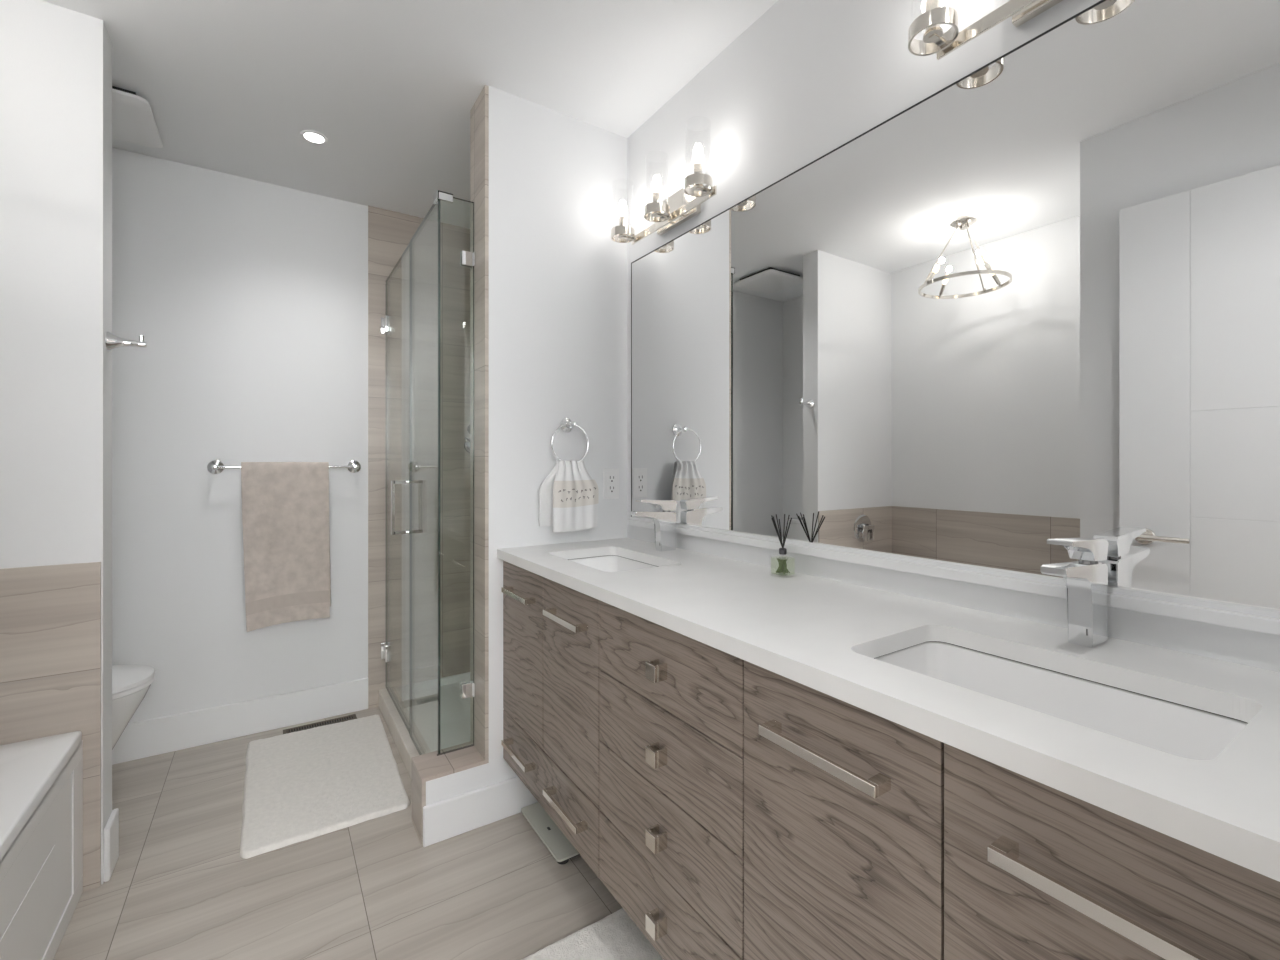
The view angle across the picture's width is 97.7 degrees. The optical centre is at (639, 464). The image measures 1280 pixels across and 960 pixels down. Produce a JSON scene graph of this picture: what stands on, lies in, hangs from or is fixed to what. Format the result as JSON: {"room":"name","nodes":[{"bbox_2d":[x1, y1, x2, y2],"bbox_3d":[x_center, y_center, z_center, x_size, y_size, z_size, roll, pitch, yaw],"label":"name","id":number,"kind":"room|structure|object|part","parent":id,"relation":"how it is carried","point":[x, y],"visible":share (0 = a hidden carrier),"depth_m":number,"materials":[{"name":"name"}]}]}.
{"room":"bathroom","nodes":[
{"label":"bathroom","id":0,"kind":"room"},
{"bbox_2d":[0,0,111,884],"bbox_3d":[-1.853,-0.034,1.421,0.735,2.440,0.109,0,0,-33],"label":"wall","id":1,"kind":"structure","parent":0,"point":[56,61],"depth_m":1.53,"materials":[{"name":"white paint"}]},
{"bbox_2d":[0,562,100,891],"bbox_3d":[-1.823,0.731,1.371,0.731,0.911,0.009,0,0,-33],"label":"tiled wall","id":2,"kind":"structure","parent":1,"relation":"attached to","point":[50,615],"depth_m":1.52,"materials":[{"name":"beige tile"}]},
{"bbox_2d":[104,808,118,881],"bbox_3d":[-1.546,1.111,1.634,0.013,0.150,0.118,0,0,-33],"label":"baseboard","id":3,"kind":"structure","parent":1,"relation":"attached to","point":[111,831],"depth_m":1.61,"materials":[{"name":"white wood"}]},
{"bbox_2d":[105,331,146,350],"bbox_3d":[-1.511,-0.357,1.648,0.086,0.058,0.058,0,0,-33],"label":"robe hook","id":4,"kind":"object","parent":1,"relation":"attached to","point":[112,342],"visible":1,"depth_m":1.63,"materials":[{"name":"silver metal"}]},
{"bbox_2d":[112,147,367,722],"bbox_3d":[-1.715,-0.034,2.518,2.375,2.440,0.100,0,0,-33],"label":"wall","id":5,"kind":"structure","parent":0,"point":[247,298],"depth_m":2.40,"materials":[{"name":"white paint"}]},
{"bbox_2d":[112,678,367,764],"bbox_3d":[-1.913,1.111,2.319,1.425,0.150,0.013,0,0,-33],"label":"baseboard","id":6,"kind":"structure","parent":5,"relation":"attached to","point":[170,733],"depth_m":2.42,"materials":[{"name":"white wood"}]},
{"bbox_2d":[207,460,360,473],"bbox_3d":[-1.574,0.013,2.506,0.588,0.058,0.075,0,0,-33],"label":"towel bar","id":7,"kind":"object","parent":5,"relation":"attached to","point":[215,467],"visible":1,"depth_m":2.39,"materials":[{"name":"silver metal"}]},
{"bbox_2d":[241,462,330,631],"bbox_3d":[-1.563,0.354,2.481,0.340,0.726,0.064,0,0,-33],"label":"bath towel","id":8,"kind":"object","parent":7,"relation":"hanging from","point":[286,532],"visible":1,"depth_m":2.45,"materials":[{"name":"beige fabric"}]},
{"bbox_2d":[368,205,469,708],"bbox_3d":[-1.008,-0.034,2.919,0.748,2.440,0.010,0,0,-33],"label":"tiled wall","id":9,"kind":"structure","parent":5,"relation":"attached to","point":[390,233],"depth_m":2.83,"materials":[{"name":"beige tile"}]},
{"bbox_2d":[381,243,424,733],"bbox_3d":[-1.091,0.099,2.511,0.130,1.995,0.578,0,0,-33],"label":"shower door","id":10,"kind":"structure","parent":9,"relation":"attached to","point":[386,322],"depth_m":2.66,"materials":[{"name":"clear glass"}]},
{"bbox_3d":[-1.088,0.099,2.508,0.009,1.995,0.571,0,0,-33],"label":"door glass","id":11,"kind":"part","parent":10,"relation":"part of","materials":[{"name":"grey"}]},
{"bbox_3d":[-0.961,0.178,2.316,0.130,0.233,0.026,0,0,-33],"label":"pull handle","id":12,"kind":"part","parent":10,"relation":"part of","materials":[{"name":"silver metal"}]},
{"bbox_2d":[464,425,469,452],"bbox_3d":[-0.888,-0.136,2.955,0.094,0.155,0.062,0,0,-33],"label":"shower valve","id":13,"kind":"object","parent":9,"relation":"attached to","point":[467,442],"visible":0.33,"depth_m":2.96,"materials":[{"name":"silver metal"}]},
{"bbox_2d":[53,707,621,959],"bbox_3d":[-0.365,1.226,0.566,2.475,0.080,4.846,0,0,-33],"label":"floor","id":14,"kind":"structure","parent":0,"point":[180,886],"depth_m":1.56,"materials":[{"name":"tile"}]},
{"bbox_2d":[0,731,82,959],"bbox_3d":[-1.482,0.960,0.832,0.686,0.452,1.264,0,0,-33],"label":"bathtub","id":15,"kind":"object","parent":14,"relation":"on","point":[41,779],"visible":1,"depth_m":1.31,"materials":[{"name":"white ceramic"}]},
{"bbox_2d":[0,731,81,861],"bbox_3d":[-1.482,0.915,0.832,0.686,0.362,1.264,0,0,-33],"label":"basin","id":16,"kind":"object","parent":15,"relation":"in","point":[41,778],"depth_m":1.35,"materials":[{"name":"white ceramic"}]},
{"bbox_2d":[112,665,154,749],"bbox_3d":[-2.020,0.789,1.823,0.664,0.795,0.382,0,0,-33],"label":"toilet","id":17,"kind":"object","parent":14,"relation":"on","point":[130,683],"visible":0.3,"depth_m":1.92,"materials":[{"name":"white ceramic"}]},
{"bbox_3d":[-1.958,0.771,1.865,0.510,0.018,0.368,0,0,-33],"label":"seat","id":18,"kind":"part","parent":17,"relation":"part of","materials":[{"name":"white plastic"}]},
{"bbox_3d":[-1.957,0.744,1.865,0.512,0.030,0.372,0,0,-33],"label":"lid","id":19,"kind":"part","parent":17,"relation":"part of","materials":[{"name":"white plastic"}]},
{"bbox_2d":[283,714,356,733],"bbox_3d":[-1.452,1.184,2.541,0.290,0.005,0.056,0,0,-33],"label":"floor vent","id":20,"kind":"object","parent":14,"relation":"in","point":[353,716],"visible":0.82,"depth_m":2.54,"materials":[{"name":"brown metal"}]},
{"bbox_2d":[240,714,409,858],"bbox_3d":[-1.219,1.176,2.148,0.522,0.019,0.842,0,0,-33],"label":"bath rug","id":21,"kind":"object","parent":14,"relation":"on","point":[303,785],"visible":1,"depth_m":2.05,"materials":[{"name":"white fabric"}]},
{"bbox_2d":[395,672,469,751],"bbox_3d":[-0.682,1.147,2.528,0.620,0.078,1.001,0,0,-33],"label":"shower pan","id":22,"kind":"object","parent":14,"relation":"on","point":[454,710],"visible":0.12,"depth_m":2.58,"materials":[{"name":"white"}]},
{"bbox_2d":[521,802,579,864],"bbox_3d":[-0.197,1.172,1.839,0.300,0.028,0.300,0,0,-33],"label":"bathroom scale","id":23,"kind":"object","parent":14,"relation":"on","point":[556,842],"visible":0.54,"depth_m":1.75,"materials":[{"name":"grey glass"}]},
{"bbox_2d":[521,908,663,959],"bbox_3d":[-0.074,1.177,1.019,0.603,0.018,0.746,0,0,-33],"label":"bath rug","id":24,"kind":"object","parent":14,"relation":"on","point":[615,936],"visible":0.86,"depth_m":1.36,"materials":[{"name":"white fabric"}]},
{"bbox_2d":[42,0,777,228],"bbox_3d":[-0.365,-1.294,0.566,2.475,0.080,4.846,0,0,-33],"label":"ceiling","id":25,"kind":"structure","parent":0,"point":[392,87],"depth_m":1.78,"materials":[{"name":"white paint"}]},
{"bbox_2d":[112,86,162,147],"bbox_3d":[-1.897,-1.230,1.923,0.355,0.048,0.350,0,0,-33],"label":"exhaust fan","id":26,"kind":"object","parent":25,"relation":"attached to","point":[133,121],"visible":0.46,"depth_m":1.97,"materials":[{"name":"white plastic"}]},
{"bbox_2d":[300,130,327,144],"bbox_3d":[-1.249,-1.251,2.142,0.092,0.005,0.092,0,0,-33],"label":"recessed light","id":27,"kind":"object","parent":25,"relation":"in","point":[314,137],"visible":1,"depth_m":2.14,"materials":[{"name":"white plastic"}]},
{"bbox_2d":[426,86,626,805],"bbox_3d":[-0.401,-0.034,2.010,0.741,2.440,0.154,0,0,-33],"label":"wall","id":28,"kind":"structure","parent":0,"point":[558,276],"depth_m":1.96,"materials":[{"name":"white paint"}]},
{"bbox_2d":[379,687,430,777],"bbox_3d":[-0.970,1.145,2.333,0.075,0.082,1.010,0,0,-33],"label":"shower curb","id":29,"kind":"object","parent":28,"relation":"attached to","point":[398,730],"depth_m":2.36,"materials":[{"name":"beige tile"}]},
{"bbox_2d":[410,190,475,755],"bbox_3d":[-0.753,0.093,2.093,0.128,2.019,0.483,0,0,-33],"label":"screen","id":30,"kind":"object","parent":29,"relation":"on","point":[467,259],"visible":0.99,"depth_m":1.93,"materials":[{"name":"clear glass"}]},
{"bbox_3d":[-0.804,0.100,2.078,0.009,2.006,0.452,0,0,-33],"label":"inline glass","id":31,"kind":"part","parent":30,"relation":"part of","materials":[{"name":"grey"}]},
{"bbox_3d":[-0.630,0.034,1.915,0.120,1.889,0.009,0,0,-33],"label":"return glass","id":32,"kind":"part","parent":30,"relation":"part of","materials":[{"name":"grey"}]},
{"bbox_2d":[411,85,488,844],"bbox_3d":[-0.632,-0.034,1.859,0.211,2.440,0.153,0,0,-33],"label":"trim","id":33,"kind":"structure","parent":28,"relation":"attached to","point":[480,109],"depth_m":1.88,"materials":[{"name":"tile"}]},
{"bbox_2d":[411,741,488,782],"bbox_3d":[-0.632,0.985,1.859,0.211,0.012,0.153,0,0,-33],"label":"shower curb","id":34,"kind":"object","parent":28,"relation":"on","point":[428,766],"depth_m":1.84,"materials":[{"name":"tile"}]},
{"bbox_2d":[470,110,470,740],"bbox_3d":[-0.369,-0.064,2.130,0.552,2.380,0.009,0,0,-33],"label":"tiled wall","id":35,"kind":"structure","parent":28,"relation":"attached to","point":[470,110],"depth_m":1.98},
{"bbox_2d":[423,776,537,846],"bbox_3d":[-0.359,1.125,1.938,0.751,0.123,0.013,0,0,-33],"label":"baseboard","id":36,"kind":"structure","parent":28,"relation":"attached to","point":[445,819],"depth_m":1.81,"materials":[{"name":"white"}]},
{"bbox_2d":[539,460,598,531],"bbox_3d":[-0.247,0.110,1.956,0.202,0.246,0.065,0,0,-33],"label":"hand towel","id":37,"kind":"object","parent":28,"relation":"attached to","point":[568,496],"visible":1,"depth_m":1.94,"materials":[{"name":"white fabric"}]},
{"bbox_2d":[551,418,588,462],"bbox_3d":[-0.255,-0.082,1.977,0.146,0.168,0.062,0,0,-33],"label":"towel ring","id":38,"kind":"object","parent":28,"relation":"attached to","point":[567,425],"visible":0.99,"depth_m":1.99,"materials":[{"name":"silver metal"}]},
{"bbox_2d":[603,469,618,498],"bbox_3d":[-0.108,0.074,2.107,0.068,0.114,0.008,0,0,-33],"label":"outlet","id":39,"kind":"object","parent":28,"relation":"attached to","point":[610,476],"visible":1,"depth_m":2.10,"materials":[{"name":"white plastic"}]},
{"bbox_2d":[608,474,615,482],"bbox_3d":[-0.106,0.055,2.105,0.032,0.033,0.003,0,0,-33],"label":"receptacle","id":40,"kind":"object","parent":39,"relation":"attached to","point":[611,477],"depth_m":2.10,"materials":[{"name":"grey plastic"}]},
{"bbox_2d":[608,485,615,492],"bbox_3d":[-0.106,0.094,2.105,0.032,0.033,0.003,0,0,-33],"label":"receptacle","id":41,"kind":"object","parent":39,"relation":"attached to","point":[611,488],"depth_m":2.10,"materials":[{"name":"grey plastic"}]},
{"bbox_2d":[627,0,1279,671],"bbox_3d":[0.185,-0.034,1.888,0.100,2.440,3.246,0,0,-33],"label":"wall","id":42,"kind":"structure","parent":0,"point":[807,78],"depth_m":1.40,"materials":[{"name":"white paint"}]},
{"bbox_2d":[501,560,600,877],"bbox_3d":[-0.087,0.653,1.729,0.528,0.666,0.655,0,0,-33],"label":"vanity cabinet","id":43,"kind":"object","parent":42,"relation":"attached to","point":[550,741],"visible":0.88,"depth_m":1.53,"materials":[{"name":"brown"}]},
{"bbox_3d":[-0.376,0.892,1.719,0.034,0.015,0.196,0,0,-33],"label":"handle","id":44,"kind":"part","parent":43,"relation":"part of","materials":[{"name":"silver metal"}]},
{"bbox_3d":[-0.376,0.403,1.719,0.034,0.015,0.196,0,0,-33],"label":"handle","id":45,"kind":"part","parent":43,"relation":"part of","materials":[{"name":"silver metal"}]},
{"bbox_3d":[-0.361,0.571,1.744,0.019,0.498,0.327,0,0,-33],"label":"door","id":46,"kind":"part","parent":43,"relation":"part of","materials":[{"name":"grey wood"}]},
{"bbox_3d":[-0.271,0.905,1.608,0.019,0.163,0.653,0,0,-33],"label":"drawer","id":47,"kind":"part","parent":43,"relation":"part of","materials":[{"name":"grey wood"}]},
{"bbox_3d":[-0.197,0.892,1.447,0.034,0.015,0.196,0,0,-33],"label":"handle","id":48,"kind":"part","parent":43,"relation":"part of","materials":[{"name":"silver metal"}]},
{"bbox_3d":[-0.197,0.403,1.447,0.034,0.015,0.196,0,0,-33],"label":"handle","id":49,"kind":"part","parent":43,"relation":"part of","materials":[{"name":"silver metal"}]},
{"bbox_3d":[-0.180,0.571,1.470,0.019,0.498,0.323,0,0,-33],"label":"door","id":50,"kind":"part","parent":43,"relation":"part of","materials":[{"name":"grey wood"}]},
{"bbox_2d":[611,140,716,244],"bbox_3d":[0.077,-0.900,1.835,0.138,0.200,0.506,0,0,-33],"label":"vanity light","id":51,"kind":"object","parent":42,"relation":"attached to","point":[684,204],"visible":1,"depth_m":1.81,"materials":[{"name":"silver metal"}]},
{"bbox_2d":[618,216,627,238],"bbox_3d":[-0.061,-0.846,1.995,0.034,0.068,0.034,0,0,-33],"label":"bulb","id":52,"kind":"object","parent":51,"relation":"attached to","point":[622,219],"depth_m":1.98,"materials":[{"name":"white glass"}]},
{"bbox_2d":[652,192,661,216],"bbox_3d":[0.055,-0.846,1.820,0.034,0.068,0.034,0,0,-33],"label":"bulb","id":53,"kind":"object","parent":51,"relation":"attached to","point":[656,195],"depth_m":1.81,"materials":[{"name":"white glass"}]},
{"bbox_2d":[692,163,703,190],"bbox_3d":[0.171,-0.846,1.644,0.034,0.068,0.034,0,0,-33],"label":"bulb","id":54,"kind":"object","parent":51,"relation":"attached to","point":[697,186],"depth_m":1.63,"materials":[{"name":"white glass"}]},
{"bbox_2d":[599,600,743,959],"bbox_3d":[0.229,0.653,1.254,0.525,0.666,0.485,0,0,-33],"label":"drawers","id":55,"kind":"object","parent":42,"relation":"attached to","point":[671,703],"visible":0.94,"depth_m":1.09,"materials":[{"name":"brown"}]},
{"bbox_3d":[0.032,0.408,1.104,0.031,0.032,0.032,0,0,-33],"label":"knob","id":56,"kind":"part","parent":55,"relation":"part of","materials":[{"name":"silver metal"}]},
{"bbox_3d":[0.032,0.575,1.104,0.031,0.032,0.032,0,0,-33],"label":"knob","id":57,"kind":"part","parent":55,"relation":"part of","materials":[{"name":"silver metal"}]},
{"bbox_3d":[0.032,0.740,1.104,0.031,0.032,0.032,0,0,-33],"label":"knob","id":58,"kind":"part","parent":55,"relation":"part of","materials":[{"name":"silver metal"}]},
{"bbox_3d":[0.032,0.908,1.104,0.031,0.032,0.032,0,0,-33],"label":"knob","id":59,"kind":"part","parent":55,"relation":"part of","materials":[{"name":"silver metal"}]},
{"bbox_3d":[0.044,0.404,1.131,0.019,0.164,0.483,0,0,-33],"label":"drawer","id":60,"kind":"part","parent":55,"relation":"part of","materials":[{"name":"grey wood"}]},
{"bbox_3d":[0.044,0.572,1.131,0.019,0.165,0.483,0,0,-33],"label":"drawer","id":61,"kind":"part","parent":55,"relation":"part of","materials":[{"name":"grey wood"}]},
{"bbox_3d":[0.044,0.739,1.131,0.019,0.163,0.483,0,0,-33],"label":"drawer","id":62,"kind":"part","parent":55,"relation":"part of","materials":[{"name":"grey wood"}]},
{"bbox_3d":[0.044,0.904,1.131,0.019,0.161,0.483,0,0,-33],"label":"drawer","id":63,"kind":"part","parent":55,"relation":"part of","materials":[{"name":"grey wood"}]},
{"bbox_2d":[627,517,1279,634],"bbox_3d":[0.467,0.213,1.347,0.026,0.030,1.830,0,0,-33],"label":"backsplash","id":64,"kind":"structure","parent":42,"relation":"attached to","point":[1256,619],"depth_m":1.01,"materials":[{"name":"white stone"}]},
{"bbox_2d":[631,0,1279,610],"bbox_3d":[0.452,-0.279,1.384,0.008,0.962,1.750,0,0,-33],"label":"wall mirror","id":65,"kind":"object","parent":42,"relation":"attached to","point":[1036,300],"visible":0.94,"depth_m":1.02,"materials":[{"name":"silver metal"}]},
{"bbox_2d":[908,0,1062,59],"bbox_3d":[0.695,-0.900,0.900,0.138,0.200,0.506,0,0,-33],"label":"vanity light","id":66,"kind":"object","parent":42,"relation":"attached to","point":[934,41],"visible":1,"depth_m":1.04,"materials":[{"name":"silver metal"}]},
{"bbox_2d":[923,0,942,42],"bbox_3d":[0.556,-0.846,1.061,0.034,0.068,0.034,0,0,-33],"label":"bulb","id":67,"kind":"object","parent":66,"relation":"attached to","point":[934,33],"depth_m":1.05,"materials":[{"name":"white glass"}]},
{"bbox_2d":[744,660,1279,959],"bbox_3d":[0.543,0.653,0.776,0.528,0.666,0.655,0,0,-33],"label":"vanity cabinet","id":68,"kind":"object","parent":42,"relation":"attached to","point":[868,835],"visible":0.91,"depth_m":0.66,"materials":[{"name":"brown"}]},
{"bbox_3d":[0.248,0.403,0.775,0.034,0.015,0.196,0,0,-33],"label":"handle","id":69,"kind":"part","parent":68,"relation":"part of","materials":[{"name":"silver metal"}]},
{"bbox_3d":[0.269,0.571,0.791,0.019,0.498,0.325,0,0,-33],"label":"door","id":70,"kind":"part","parent":68,"relation":"part of","materials":[{"name":"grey wood"}]},
{"bbox_2d":[497,538,1279,881],"bbox_3d":[0.252,0.298,1.228,0.514,0.030,1.870,0,0,-33],"label":"countertop","id":71,"kind":"structure","parent":68,"relation":"on","point":[823,635],"depth_m":0.77,"materials":[{"name":"white stone"}]},
{"bbox_2d":[568,555,658,571],"bbox_3d":[-0.086,0.372,1.691,0.291,0.118,0.436,0,0,-33],"label":"undermount sink","id":72,"kind":"object","parent":71,"relation":"in","point":[608,563],"visible":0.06,"depth_m":1.89,"materials":[{"name":"white ceramic"}]},
{"bbox_2d":[630,499,676,550],"bbox_3d":[0.046,0.198,1.813,0.165,0.170,0.033,0,0,-33],"label":"faucet","id":73,"kind":"object","parent":71,"relation":"on","point":[664,521],"visible":1,"depth_m":1.82,"materials":[{"name":"silver metal"}]},
{"bbox_3d":[0.054,0.133,1.818,0.144,0.040,0.033,0,0,-33],"label":"lever handle","id":74,"kind":"part","parent":73,"relation":"part of","materials":[{"name":"silver metal"}]},
{"bbox_2d":[769,514,794,577],"bbox_3d":[0.360,0.204,1.420,0.052,0.158,0.081,0,0,-33],"label":"reed diffuser","id":75,"kind":"object","parent":71,"relation":"on","point":[783,551],"visible":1,"depth_m":1.41,"materials":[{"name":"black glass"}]},
{"bbox_2d":[776,557,789,573],"bbox_3d":[0.362,0.257,1.416,0.032,0.038,0.030,0,0,-33],"label":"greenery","id":76,"kind":"object","parent":75,"relation":"on","point":[782,562],"depth_m":1.41,"materials":[{"name":"green glass"}]},
{"bbox_2d":[874,641,1247,759],"bbox_3d":[0.529,0.372,0.761,0.291,0.118,0.436,0,0,-33],"label":"undermount sink","id":77,"kind":"object","parent":71,"relation":"in","point":[1169,727],"visible":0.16,"depth_m":0.82,"materials":[{"name":"white ceramic"}]},
{"bbox_2d":[1040,537,1108,647],"bbox_3d":[0.673,0.198,0.863,0.165,0.170,0.033,0,0,-33],"label":"faucet","id":78,"kind":"object","parent":71,"relation":"on","point":[1086,579],"visible":1,"depth_m":0.87,"materials":[{"name":"silver metal"}]},
{"bbox_3d":[0.682,0.133,0.869,0.144,0.040,0.033,0,0,-33],"label":"lever handle","id":79,"kind":"part","parent":78,"relation":"part of","materials":[{"name":"silver metal"}]},
{"bbox_3d":[0.426,0.403,0.505,0.034,0.015,0.196,0,0,-33],"label":"handle","id":80,"kind":"part","parent":68,"relation":"part of","materials":[{"name":"silver metal"}]},
{"bbox_3d":[0.450,0.571,0.518,0.019,0.498,0.325,0,0,-33],"label":"door","id":81,"kind":"part","parent":68,"relation":"part of","materials":[{"name":"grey wood"}]}
]}

